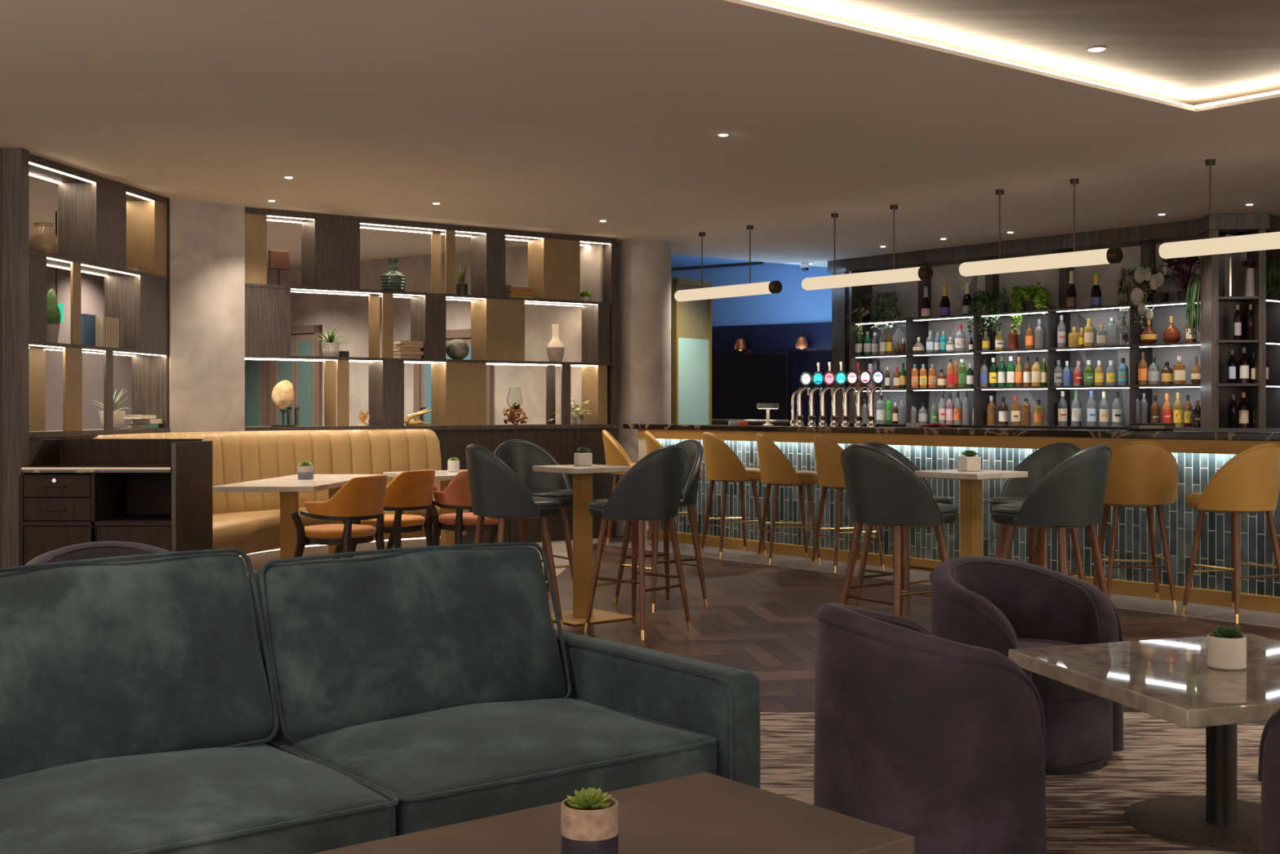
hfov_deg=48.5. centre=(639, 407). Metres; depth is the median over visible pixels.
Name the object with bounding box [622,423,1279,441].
countertop
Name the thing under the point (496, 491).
bar stool
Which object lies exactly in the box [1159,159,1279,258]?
pendant lamp
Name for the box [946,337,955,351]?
bottle
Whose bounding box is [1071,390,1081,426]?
bottle
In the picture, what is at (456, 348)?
sphere
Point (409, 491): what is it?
dining chair
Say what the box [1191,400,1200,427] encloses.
bottle
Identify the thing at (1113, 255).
pendant lamp
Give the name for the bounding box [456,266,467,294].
snake plant
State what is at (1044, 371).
bottle
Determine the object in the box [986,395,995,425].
bottle
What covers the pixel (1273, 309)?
wall
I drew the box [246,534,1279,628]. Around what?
floor
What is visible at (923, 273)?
pendant lamp
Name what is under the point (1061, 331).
bottle
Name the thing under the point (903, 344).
bottle
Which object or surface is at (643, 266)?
wall column
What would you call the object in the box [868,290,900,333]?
trailing ivy
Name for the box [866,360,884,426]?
beer font
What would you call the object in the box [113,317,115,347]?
book
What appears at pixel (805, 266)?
dome camera
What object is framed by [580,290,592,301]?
plant
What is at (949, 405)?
bottle
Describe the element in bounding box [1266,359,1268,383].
bottle
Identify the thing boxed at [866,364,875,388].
bottle
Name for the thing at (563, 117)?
ceiling
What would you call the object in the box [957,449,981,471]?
potted succulent
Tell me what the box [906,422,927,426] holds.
caddy
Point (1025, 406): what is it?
bottle
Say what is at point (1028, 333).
bottle
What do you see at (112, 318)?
book
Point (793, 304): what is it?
wall
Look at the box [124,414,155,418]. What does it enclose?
book
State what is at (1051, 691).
seat cushion
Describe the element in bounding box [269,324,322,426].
door
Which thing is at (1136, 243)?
shelving
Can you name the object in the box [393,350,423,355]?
book
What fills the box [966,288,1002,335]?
trailing ivy
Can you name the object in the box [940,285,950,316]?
bottle
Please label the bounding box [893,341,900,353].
bottle
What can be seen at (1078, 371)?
bottle
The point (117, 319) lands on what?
book
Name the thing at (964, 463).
pot
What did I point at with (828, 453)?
bar stool
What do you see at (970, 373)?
bottle
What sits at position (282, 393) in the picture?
sculpture
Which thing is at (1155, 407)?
bottle
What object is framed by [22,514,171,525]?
shelf
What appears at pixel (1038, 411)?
bottle
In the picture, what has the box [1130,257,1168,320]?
plant
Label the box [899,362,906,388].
bottle
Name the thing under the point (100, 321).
book
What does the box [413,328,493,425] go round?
door
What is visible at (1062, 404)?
bottle
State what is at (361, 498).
dining chair
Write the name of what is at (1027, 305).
pot
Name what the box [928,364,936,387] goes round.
bottle
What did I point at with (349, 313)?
wall
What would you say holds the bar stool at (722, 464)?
on the floor at (1265, 618)
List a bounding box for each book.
[80,313,96,346]
[95,316,105,346]
[105,316,107,346]
[107,316,111,347]
[111,317,113,347]
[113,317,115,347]
[115,318,119,347]
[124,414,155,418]
[126,266,147,273]
[126,423,158,428]
[129,418,162,423]
[393,340,423,344]
[393,346,421,351]
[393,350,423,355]
[393,354,421,358]
[395,343,423,347]
[505,284,528,287]
[505,286,532,289]
[505,288,532,292]
[505,291,534,295]
[505,294,533,297]
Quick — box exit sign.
[55,211,62,322]
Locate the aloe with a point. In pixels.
(330, 348)
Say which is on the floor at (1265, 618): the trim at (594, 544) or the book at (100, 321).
the trim at (594, 544)
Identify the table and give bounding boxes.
[212,474,382,563]
[312,771,914,853]
[382,469,467,545]
[532,464,631,625]
[915,469,1027,631]
[1008,633,1279,853]
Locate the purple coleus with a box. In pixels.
[1152,256,1200,301]
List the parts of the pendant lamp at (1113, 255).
rod, rod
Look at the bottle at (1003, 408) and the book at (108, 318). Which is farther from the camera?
the bottle at (1003, 408)
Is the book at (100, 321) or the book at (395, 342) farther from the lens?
the book at (395, 342)
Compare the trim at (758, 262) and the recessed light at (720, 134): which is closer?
the recessed light at (720, 134)
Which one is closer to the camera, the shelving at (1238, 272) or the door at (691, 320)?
the shelving at (1238, 272)
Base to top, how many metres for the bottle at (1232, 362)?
0.298 m
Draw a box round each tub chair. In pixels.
[25,541,170,564]
[813,602,1046,853]
[928,555,1124,775]
[1257,708,1279,853]
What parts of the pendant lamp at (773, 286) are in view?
rod, rod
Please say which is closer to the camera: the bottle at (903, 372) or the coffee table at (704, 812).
the coffee table at (704, 812)
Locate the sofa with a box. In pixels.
[0,542,759,853]
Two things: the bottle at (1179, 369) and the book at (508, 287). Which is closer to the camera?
the bottle at (1179, 369)
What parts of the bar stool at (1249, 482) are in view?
leg, seat, leg, leg, backrest, leg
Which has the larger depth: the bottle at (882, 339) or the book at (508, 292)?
the bottle at (882, 339)
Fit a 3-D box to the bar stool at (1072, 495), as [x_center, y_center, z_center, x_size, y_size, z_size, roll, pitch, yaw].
[2.207,0.745,7.597,0.628,1.114,0.593,0,0,-43]
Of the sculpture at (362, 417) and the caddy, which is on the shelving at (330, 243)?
the sculpture at (362, 417)
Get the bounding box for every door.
[244,359,269,426]
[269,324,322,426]
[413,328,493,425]
[671,277,711,423]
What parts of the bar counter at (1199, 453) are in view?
white panel, brass kick plate, drip rail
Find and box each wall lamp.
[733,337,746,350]
[795,334,808,349]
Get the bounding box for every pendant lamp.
[674,225,782,301]
[801,204,933,290]
[959,178,1123,276]
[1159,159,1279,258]
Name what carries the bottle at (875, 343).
on the shelving at (1136, 243)
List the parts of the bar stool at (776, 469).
leg, leg, backrest, seat, leg, leg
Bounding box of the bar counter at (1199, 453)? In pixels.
[622,422,1279,613]
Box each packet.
[728,421,737,424]
[737,421,747,425]
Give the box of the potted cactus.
[46,288,61,342]
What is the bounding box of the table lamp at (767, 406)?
[756,403,778,425]
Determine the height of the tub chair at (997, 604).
0.712 m
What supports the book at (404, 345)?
on the book at (398, 348)
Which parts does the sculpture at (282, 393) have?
stem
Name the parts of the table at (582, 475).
mounting plate, plate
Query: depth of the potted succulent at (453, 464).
12.16 m
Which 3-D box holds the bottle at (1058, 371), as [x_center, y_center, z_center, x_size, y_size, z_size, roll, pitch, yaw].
[4.153,-0.345,14.112,0.087,0.260,0.087,0,0,5]
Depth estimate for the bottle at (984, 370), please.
14.79 m
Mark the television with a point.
(740, 381)
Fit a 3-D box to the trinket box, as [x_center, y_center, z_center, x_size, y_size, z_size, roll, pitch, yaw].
[-2.661,-0.480,12.766,0.080,0.060,0.060,0,0,-36]
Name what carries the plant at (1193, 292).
on the shelving at (1136, 243)
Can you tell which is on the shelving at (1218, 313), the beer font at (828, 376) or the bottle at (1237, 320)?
the bottle at (1237, 320)
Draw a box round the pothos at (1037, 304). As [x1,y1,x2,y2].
[1008,281,1051,333]
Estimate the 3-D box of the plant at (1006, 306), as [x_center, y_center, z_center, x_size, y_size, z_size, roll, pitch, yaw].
[3.775,-1.111,14.609,0.242,0.270,0.538,0,0,-38]
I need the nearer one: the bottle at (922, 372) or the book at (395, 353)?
the book at (395, 353)
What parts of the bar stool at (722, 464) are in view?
leg, leg, backrest, seat, leg, leg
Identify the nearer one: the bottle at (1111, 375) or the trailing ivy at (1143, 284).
the trailing ivy at (1143, 284)
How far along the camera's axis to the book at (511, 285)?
13.68 m
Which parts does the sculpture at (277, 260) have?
rod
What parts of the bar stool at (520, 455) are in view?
leg, backrest, leg, seat, leg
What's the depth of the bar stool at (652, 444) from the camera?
13.00 m
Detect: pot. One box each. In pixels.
[46,324,60,342]
[98,410,125,429]
[321,342,339,356]
[571,413,583,424]
[888,311,899,319]
[957,456,981,471]
[985,304,999,313]
[1022,301,1040,311]
[1177,290,1186,301]
[1266,287,1279,297]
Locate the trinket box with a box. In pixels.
[338,351,349,356]
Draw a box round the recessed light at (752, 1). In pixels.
[744,0,1279,107]
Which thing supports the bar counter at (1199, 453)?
on the floor at (759, 620)
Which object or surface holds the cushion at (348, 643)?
on the sofa
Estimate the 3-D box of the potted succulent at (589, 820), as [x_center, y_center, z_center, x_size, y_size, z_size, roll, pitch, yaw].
[-0.088,0.734,2.490,0.100,0.130,0.100,0,0,22]
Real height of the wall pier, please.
3.000 m
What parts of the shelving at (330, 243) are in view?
bronze panel, wood panel, bronze panel, wood panel, bronze panel, bronze panel, wood panel, bronze panel, wood panel, rail, bronze panel, bronze panel, bronze panel, wood panel, bronze panel, wood panel, bronze panel, wood panel, bronze panel, wood panel, post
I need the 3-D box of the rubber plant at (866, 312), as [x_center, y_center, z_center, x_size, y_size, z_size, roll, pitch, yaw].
[2.598,-1.142,16.057,0.308,0.332,0.652,0,0,-38]
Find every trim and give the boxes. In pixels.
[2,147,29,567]
[594,543,1279,627]
[671,253,827,267]
[671,261,764,271]
[1118,599,1164,606]
[1197,608,1239,616]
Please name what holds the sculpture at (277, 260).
on the shelving at (330, 243)
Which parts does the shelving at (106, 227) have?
bronze panel, wood panel, bronze panel, bronze panel, wood panel, rail, wood panel, wood panel, bronze panel, wood panel, post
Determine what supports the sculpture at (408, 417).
on the shelving at (330, 243)
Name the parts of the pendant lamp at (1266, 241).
rod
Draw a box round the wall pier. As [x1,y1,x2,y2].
[168,197,244,432]
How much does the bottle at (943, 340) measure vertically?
0.228 m
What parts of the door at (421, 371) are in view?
handle, pane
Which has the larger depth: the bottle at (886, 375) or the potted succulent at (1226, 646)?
the bottle at (886, 375)
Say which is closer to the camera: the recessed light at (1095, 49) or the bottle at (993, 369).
the recessed light at (1095, 49)
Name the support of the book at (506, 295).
on the shelving at (330, 243)
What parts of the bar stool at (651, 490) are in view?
leg, seat, leg, leg, backrest, leg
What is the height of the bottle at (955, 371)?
0.291 m
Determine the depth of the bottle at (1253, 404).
12.55 m
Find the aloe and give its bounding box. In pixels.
[311,323,351,356]
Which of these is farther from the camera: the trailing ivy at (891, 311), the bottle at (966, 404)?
the trailing ivy at (891, 311)
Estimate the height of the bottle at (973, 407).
0.263 m
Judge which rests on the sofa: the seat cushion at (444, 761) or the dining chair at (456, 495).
the seat cushion at (444, 761)
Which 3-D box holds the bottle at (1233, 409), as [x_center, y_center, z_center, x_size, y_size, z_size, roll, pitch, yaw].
[5.240,0.030,12.559,0.057,0.298,0.057,0,0,0]
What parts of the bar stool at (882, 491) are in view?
leg, backrest, leg, leg, seat, leg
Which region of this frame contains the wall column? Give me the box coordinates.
[616,239,671,537]
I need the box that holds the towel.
[919,423,951,427]
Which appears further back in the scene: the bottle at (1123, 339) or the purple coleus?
the bottle at (1123, 339)
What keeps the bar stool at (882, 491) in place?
on the floor at (759, 620)
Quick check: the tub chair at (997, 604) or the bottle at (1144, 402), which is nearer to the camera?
the tub chair at (997, 604)
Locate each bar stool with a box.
[464,444,563,630]
[493,439,573,599]
[583,444,691,640]
[601,429,651,544]
[613,439,708,613]
[644,430,702,550]
[700,431,766,558]
[755,432,821,564]
[810,434,885,573]
[840,443,958,617]
[853,441,952,618]
[989,442,1084,581]
[990,444,1111,597]
[1093,440,1178,608]
[1181,442,1279,623]
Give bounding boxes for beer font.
[795,371,812,426]
[807,362,823,426]
[818,361,835,426]
[830,361,846,426]
[840,370,858,426]
[853,369,871,426]
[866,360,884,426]
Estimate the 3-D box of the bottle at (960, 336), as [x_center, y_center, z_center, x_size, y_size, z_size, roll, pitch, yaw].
[3.411,-0.741,15.139,0.111,0.290,0.111,0,0,9]
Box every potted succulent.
[297,461,313,479]
[447,457,459,471]
[560,786,618,853]
[573,447,592,466]
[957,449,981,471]
[1206,625,1246,670]
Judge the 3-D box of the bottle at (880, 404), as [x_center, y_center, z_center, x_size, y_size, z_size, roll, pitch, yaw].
[2.715,0.020,16.029,0.103,0.319,0.102,0,0,5]
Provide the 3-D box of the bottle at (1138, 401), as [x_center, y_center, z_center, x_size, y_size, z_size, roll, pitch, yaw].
[4.688,0.015,13.431,0.066,0.329,0.066,0,0,1]
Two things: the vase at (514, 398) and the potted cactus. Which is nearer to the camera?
the potted cactus
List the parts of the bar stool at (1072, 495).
leg, seat, leg, backrest, leg, leg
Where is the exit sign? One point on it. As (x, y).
(60, 305)
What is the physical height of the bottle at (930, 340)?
0.242 m
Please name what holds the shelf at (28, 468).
attached to the station
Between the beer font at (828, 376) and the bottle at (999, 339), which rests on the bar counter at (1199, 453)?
the beer font at (828, 376)
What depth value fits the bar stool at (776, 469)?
11.80 m
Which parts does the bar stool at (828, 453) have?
leg, backrest, leg, leg, leg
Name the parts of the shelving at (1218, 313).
post, metal rod, cornice, panel, post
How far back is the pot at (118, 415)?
10.87 m
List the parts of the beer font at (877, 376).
handle, spout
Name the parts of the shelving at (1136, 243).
cornice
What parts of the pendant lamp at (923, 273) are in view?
rod, rod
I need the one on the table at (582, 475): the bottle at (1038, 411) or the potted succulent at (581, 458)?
the potted succulent at (581, 458)
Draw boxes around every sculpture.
[268,249,288,284]
[271,380,295,426]
[356,409,369,426]
[404,408,431,425]
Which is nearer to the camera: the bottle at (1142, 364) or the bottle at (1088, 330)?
the bottle at (1142, 364)
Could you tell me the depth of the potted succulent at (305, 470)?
10.90 m
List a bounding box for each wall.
[0,147,2,568]
[45,251,132,430]
[266,244,603,426]
[671,263,831,425]
[1266,248,1279,427]
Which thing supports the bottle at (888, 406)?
on the shelving at (1136, 243)
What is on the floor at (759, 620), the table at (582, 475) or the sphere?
the table at (582, 475)
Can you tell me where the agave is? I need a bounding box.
[91,389,127,429]
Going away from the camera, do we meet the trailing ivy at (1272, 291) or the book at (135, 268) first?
the book at (135, 268)
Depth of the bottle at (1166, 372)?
13.20 m
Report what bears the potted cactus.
on the shelving at (106, 227)
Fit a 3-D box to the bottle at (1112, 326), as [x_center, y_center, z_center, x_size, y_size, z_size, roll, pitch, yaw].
[4.548,-0.732,13.691,0.095,0.273,0.095,0,0,4]
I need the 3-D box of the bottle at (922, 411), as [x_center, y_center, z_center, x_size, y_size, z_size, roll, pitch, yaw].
[3.089,0.061,15.511,0.102,0.238,0.101,0,0,2]
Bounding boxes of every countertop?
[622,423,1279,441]
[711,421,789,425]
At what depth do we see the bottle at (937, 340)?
15.36 m
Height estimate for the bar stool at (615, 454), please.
1.092 m
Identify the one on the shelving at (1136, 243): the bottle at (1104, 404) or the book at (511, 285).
the bottle at (1104, 404)
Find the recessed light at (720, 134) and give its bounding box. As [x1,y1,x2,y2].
[717,133,729,136]
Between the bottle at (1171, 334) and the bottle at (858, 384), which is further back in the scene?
the bottle at (858, 384)
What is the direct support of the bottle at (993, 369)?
on the shelving at (1136, 243)
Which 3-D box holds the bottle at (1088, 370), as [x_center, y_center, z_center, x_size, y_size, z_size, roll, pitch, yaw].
[4.369,-0.340,13.837,0.096,0.249,0.096,0,0,3]
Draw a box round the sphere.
[445,338,469,359]
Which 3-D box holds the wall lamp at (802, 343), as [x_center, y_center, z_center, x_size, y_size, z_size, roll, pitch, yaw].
[1.987,-0.809,17.427,0.170,0.177,0.170,0,0,-12]
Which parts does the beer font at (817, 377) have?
handle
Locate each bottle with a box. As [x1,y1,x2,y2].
[855,331,862,355]
[855,362,862,388]
[861,398,868,423]
[863,331,871,355]
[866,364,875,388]
[871,332,879,355]
[875,395,885,423]
[880,329,885,354]
[884,366,889,388]
[885,329,892,354]
[885,396,891,423]
[892,402,898,423]
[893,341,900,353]
[893,366,899,388]
[898,400,905,423]
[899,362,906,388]
[900,338,905,353]
[911,364,918,387]
[911,401,917,422]
[912,337,924,353]
[918,402,928,424]
[919,364,927,387]
[921,286,930,317]
[926,330,934,352]
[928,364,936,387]
[929,401,937,424]
[934,332,940,352]
[937,368,946,387]
[938,391,946,424]
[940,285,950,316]
[940,331,946,351]
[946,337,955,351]
[946,359,954,387]
[946,392,953,424]
[953,360,957,387]
[953,391,962,424]
[955,324,965,351]
[957,359,966,387]
[962,282,972,315]
[962,391,969,424]
[966,363,973,386]
[968,337,973,351]
[972,407,973,424]
[980,359,988,386]
[982,331,990,350]
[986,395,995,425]
[989,357,997,386]
[995,330,1004,350]
[997,356,1006,386]
[998,396,1008,425]
[1006,355,1015,386]
[1008,324,1018,349]
[1010,395,1020,425]
[1015,356,1022,386]
[1021,398,1031,425]
[1023,356,1031,386]
[1025,322,1033,348]
[1031,356,1041,386]
[1033,399,1044,425]
[1034,319,1044,348]
[1041,358,1047,386]
[1053,360,1062,386]
[1054,403,1056,426]
[1057,315,1066,347]
[1057,391,1067,426]
[1062,360,1071,386]
[1066,271,1076,308]
[1068,326,1079,346]
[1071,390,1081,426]
[1073,360,1083,386]
[1079,327,1084,346]
[1084,318,1093,346]
[1084,360,1093,385]
[1086,390,1096,426]
[1090,273,1102,306]
[1094,360,1103,385]
[1096,324,1106,346]
[1099,391,1109,426]
[1106,317,1117,345]
[1106,360,1116,385]
[1111,391,1122,426]
[1118,268,1128,305]
[1118,358,1128,385]
[1119,320,1128,345]
[1136,397,1140,422]
[1137,351,1147,384]
[1140,320,1157,343]
[1140,393,1147,422]
[1147,357,1159,384]
[1150,395,1159,422]
[1160,361,1173,384]
[1162,315,1181,342]
[1162,393,1172,423]
[1173,355,1185,384]
[1173,392,1182,426]
[1183,395,1191,426]
[1185,324,1196,342]
[1190,355,1200,384]
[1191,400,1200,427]
[1228,349,1235,383]
[1229,394,1236,427]
[1233,304,1241,339]
[1238,391,1248,427]
[1239,347,1248,383]
[1246,304,1254,339]
[1250,352,1254,383]
[1253,404,1254,427]
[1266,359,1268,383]
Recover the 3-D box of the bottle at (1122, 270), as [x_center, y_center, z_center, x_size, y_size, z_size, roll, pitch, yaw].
[4.610,-1.152,13.563,0.094,0.353,0.094,0,0,0]
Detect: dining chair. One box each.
[290,475,387,562]
[351,469,435,557]
[431,470,511,545]
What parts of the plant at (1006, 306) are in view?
pot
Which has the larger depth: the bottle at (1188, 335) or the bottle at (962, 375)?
the bottle at (962, 375)
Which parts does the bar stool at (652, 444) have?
leg, backrest, leg, seat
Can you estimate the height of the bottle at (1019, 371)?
0.306 m
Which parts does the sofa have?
arm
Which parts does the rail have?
rail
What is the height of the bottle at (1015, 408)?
0.300 m
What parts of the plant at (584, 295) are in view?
pot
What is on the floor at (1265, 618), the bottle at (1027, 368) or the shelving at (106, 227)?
the shelving at (106, 227)
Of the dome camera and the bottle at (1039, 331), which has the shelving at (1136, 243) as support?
the bottle at (1039, 331)
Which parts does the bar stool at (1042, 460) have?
leg, seat, leg, backrest, leg, leg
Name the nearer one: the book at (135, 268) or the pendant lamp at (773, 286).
the book at (135, 268)
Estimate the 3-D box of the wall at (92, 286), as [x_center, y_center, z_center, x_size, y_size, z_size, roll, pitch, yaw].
[-6.300,-0.200,14.500,0.099,3.000,11.146,0,0,9]
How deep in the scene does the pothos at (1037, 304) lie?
14.36 m
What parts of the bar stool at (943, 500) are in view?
leg, backrest, leg, seat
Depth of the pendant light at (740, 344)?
17.84 m
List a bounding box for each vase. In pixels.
[29,222,58,254]
[380,258,405,291]
[502,386,528,424]
[546,324,564,361]
[1240,259,1256,296]
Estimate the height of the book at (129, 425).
0.035 m
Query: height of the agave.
0.318 m
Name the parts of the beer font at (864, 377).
spout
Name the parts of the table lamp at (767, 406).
lamp shade, stem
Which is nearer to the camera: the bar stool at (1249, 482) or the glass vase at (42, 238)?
the bar stool at (1249, 482)
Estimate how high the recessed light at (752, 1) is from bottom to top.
0.023 m
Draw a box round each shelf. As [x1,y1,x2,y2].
[22,464,171,472]
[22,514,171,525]
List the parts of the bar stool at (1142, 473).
leg, leg, seat, backrest, leg, leg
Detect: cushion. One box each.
[0,552,274,779]
[0,743,395,853]
[248,546,565,743]
[284,697,716,835]
[1016,637,1100,704]
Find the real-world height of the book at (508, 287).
0.022 m
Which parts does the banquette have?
backrest, seat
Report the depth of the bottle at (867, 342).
16.12 m
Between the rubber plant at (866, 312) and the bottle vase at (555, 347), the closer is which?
the bottle vase at (555, 347)
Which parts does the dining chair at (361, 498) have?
leg, seat, leg, seat frame, rail, backrest, leg, leg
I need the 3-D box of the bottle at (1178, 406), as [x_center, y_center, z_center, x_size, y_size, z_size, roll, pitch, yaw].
[4.966,0.019,13.117,0.086,0.322,0.086,0,0,4]
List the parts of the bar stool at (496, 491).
leg, leg, backrest, seat, leg, leg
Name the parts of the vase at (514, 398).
glass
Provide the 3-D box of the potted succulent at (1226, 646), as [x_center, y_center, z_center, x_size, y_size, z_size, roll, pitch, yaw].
[1.802,0.734,4.366,0.113,0.128,0.113,0,0,-45]
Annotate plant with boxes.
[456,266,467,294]
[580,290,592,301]
[837,295,865,349]
[848,292,884,320]
[986,285,1022,312]
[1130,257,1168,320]
[1186,274,1200,337]
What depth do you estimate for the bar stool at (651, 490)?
8.05 m
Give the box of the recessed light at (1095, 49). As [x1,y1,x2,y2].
[1087,46,1106,52]
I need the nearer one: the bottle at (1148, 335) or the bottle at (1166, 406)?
the bottle at (1166, 406)
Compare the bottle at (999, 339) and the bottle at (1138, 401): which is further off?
the bottle at (999, 339)
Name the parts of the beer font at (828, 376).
handle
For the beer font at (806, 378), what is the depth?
12.75 m
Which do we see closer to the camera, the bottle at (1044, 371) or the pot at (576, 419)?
the pot at (576, 419)
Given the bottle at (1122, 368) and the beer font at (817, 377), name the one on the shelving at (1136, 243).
the bottle at (1122, 368)
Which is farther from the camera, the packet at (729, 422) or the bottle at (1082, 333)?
the bottle at (1082, 333)
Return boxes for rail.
[711,418,789,425]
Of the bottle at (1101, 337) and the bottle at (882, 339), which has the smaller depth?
the bottle at (1101, 337)
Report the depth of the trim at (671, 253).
16.34 m
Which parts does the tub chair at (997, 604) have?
seat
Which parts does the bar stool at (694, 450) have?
leg, leg, leg, backrest, leg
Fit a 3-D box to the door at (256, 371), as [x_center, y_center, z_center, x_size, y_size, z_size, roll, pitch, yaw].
[-4.784,0.200,17.505,0.575,2.200,0.092,0,0,36]
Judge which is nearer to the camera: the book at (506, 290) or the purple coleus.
the purple coleus
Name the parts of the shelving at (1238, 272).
backing panel, cornice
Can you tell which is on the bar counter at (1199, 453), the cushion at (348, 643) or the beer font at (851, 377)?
the beer font at (851, 377)
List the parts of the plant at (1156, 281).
pot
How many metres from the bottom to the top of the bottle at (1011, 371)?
0.312 m
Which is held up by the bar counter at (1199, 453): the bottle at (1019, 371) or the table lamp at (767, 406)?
the table lamp at (767, 406)
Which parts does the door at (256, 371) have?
pane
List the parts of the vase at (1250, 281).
flower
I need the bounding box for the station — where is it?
[18,438,212,565]
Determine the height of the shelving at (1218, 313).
3.000 m
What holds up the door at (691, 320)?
on the floor at (759, 620)
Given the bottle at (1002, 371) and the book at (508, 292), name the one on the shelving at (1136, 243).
the bottle at (1002, 371)
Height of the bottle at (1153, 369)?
0.255 m
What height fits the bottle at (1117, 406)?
0.335 m
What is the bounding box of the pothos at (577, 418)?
[547,397,591,424]
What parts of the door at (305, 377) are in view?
pane, handle, handle, pane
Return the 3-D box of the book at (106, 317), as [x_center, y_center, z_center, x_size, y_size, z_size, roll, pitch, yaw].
[-4.042,-0.563,10.565,0.170,0.225,0.034,0,0,7]
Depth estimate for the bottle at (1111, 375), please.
13.67 m
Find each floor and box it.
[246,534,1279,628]
[548,535,1279,711]
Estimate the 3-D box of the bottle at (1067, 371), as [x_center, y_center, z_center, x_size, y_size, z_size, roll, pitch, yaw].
[4.224,-0.339,14.062,0.076,0.248,0.076,0,0,5]
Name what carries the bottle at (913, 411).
on the shelving at (1136, 243)
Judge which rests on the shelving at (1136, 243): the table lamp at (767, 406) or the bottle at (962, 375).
the bottle at (962, 375)
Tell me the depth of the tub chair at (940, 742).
3.91 m
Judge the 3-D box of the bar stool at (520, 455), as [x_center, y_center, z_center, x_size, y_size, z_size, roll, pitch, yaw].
[-0.698,0.756,9.343,0.571,1.092,0.539,0,0,-32]
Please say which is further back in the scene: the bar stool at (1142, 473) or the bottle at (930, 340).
the bottle at (930, 340)
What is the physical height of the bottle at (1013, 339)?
0.263 m
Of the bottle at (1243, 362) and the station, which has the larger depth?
the bottle at (1243, 362)
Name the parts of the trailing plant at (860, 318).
pot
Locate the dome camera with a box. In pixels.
[800,262,809,271]
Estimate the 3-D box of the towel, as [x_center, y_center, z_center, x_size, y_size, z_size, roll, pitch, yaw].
[2.421,0.144,11.680,0.240,0.032,0.104,0,0,29]
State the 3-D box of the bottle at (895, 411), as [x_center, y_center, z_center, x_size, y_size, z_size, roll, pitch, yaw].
[2.844,0.058,15.824,0.067,0.242,0.067,0,0,3]
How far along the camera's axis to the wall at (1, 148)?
9.30 m
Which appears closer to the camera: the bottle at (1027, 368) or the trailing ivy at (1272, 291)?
the trailing ivy at (1272, 291)
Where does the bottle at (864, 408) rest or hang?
on the shelving at (1136, 243)
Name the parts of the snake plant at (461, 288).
pot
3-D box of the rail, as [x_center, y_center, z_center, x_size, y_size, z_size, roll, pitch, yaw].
[1.046,0.135,13.466,0.061,0.051,1.064,0,0,-38]
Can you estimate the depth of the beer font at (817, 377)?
12.63 m
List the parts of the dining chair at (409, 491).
leg, seat, leg, leg, seat frame, rail, backrest, leg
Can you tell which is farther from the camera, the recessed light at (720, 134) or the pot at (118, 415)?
the pot at (118, 415)
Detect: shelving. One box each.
[29,153,169,457]
[244,207,617,544]
[826,218,1236,426]
[1196,213,1269,428]
[1224,214,1279,428]
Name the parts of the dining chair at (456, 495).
leg, backrest, rail, leg, seat, seat frame, leg, leg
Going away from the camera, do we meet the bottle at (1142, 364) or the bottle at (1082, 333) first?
the bottle at (1142, 364)
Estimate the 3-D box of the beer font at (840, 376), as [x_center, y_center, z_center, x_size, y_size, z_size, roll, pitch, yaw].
[1.741,-0.122,12.414,0.098,0.565,0.166,0,0,-44]
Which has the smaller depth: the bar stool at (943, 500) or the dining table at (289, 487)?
the bar stool at (943, 500)
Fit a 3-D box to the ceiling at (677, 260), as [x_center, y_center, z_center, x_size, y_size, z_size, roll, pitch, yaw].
[1.986,-1.820,24.494,14.650,0.040,11.900,0,0,-38]
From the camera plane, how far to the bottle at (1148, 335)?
13.28 m
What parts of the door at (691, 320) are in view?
pane, pane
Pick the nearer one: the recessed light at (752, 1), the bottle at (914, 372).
the recessed light at (752, 1)
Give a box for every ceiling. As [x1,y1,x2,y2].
[0,0,1279,268]
[671,253,779,270]
[754,0,1279,105]
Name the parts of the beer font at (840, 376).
handle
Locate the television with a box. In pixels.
[711,351,790,422]
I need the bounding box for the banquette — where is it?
[93,429,469,571]
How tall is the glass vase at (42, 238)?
0.230 m
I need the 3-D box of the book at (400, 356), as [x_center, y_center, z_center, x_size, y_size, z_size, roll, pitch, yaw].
[-2.140,-0.468,13.051,0.210,0.034,0.170,0,0,-36]
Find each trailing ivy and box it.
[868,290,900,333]
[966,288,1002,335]
[1115,266,1149,334]
[1266,256,1279,302]
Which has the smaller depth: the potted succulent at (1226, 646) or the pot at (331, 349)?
the potted succulent at (1226, 646)
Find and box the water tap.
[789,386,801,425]
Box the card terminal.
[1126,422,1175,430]
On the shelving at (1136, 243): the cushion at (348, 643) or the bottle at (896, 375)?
the bottle at (896, 375)
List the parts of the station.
panel, handle, handle, drawer, drawer, door, trim, door, panel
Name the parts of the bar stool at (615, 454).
leg, leg, backrest, seat, leg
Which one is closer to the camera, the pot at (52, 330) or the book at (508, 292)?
the pot at (52, 330)
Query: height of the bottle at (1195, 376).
0.258 m
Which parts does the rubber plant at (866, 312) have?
pot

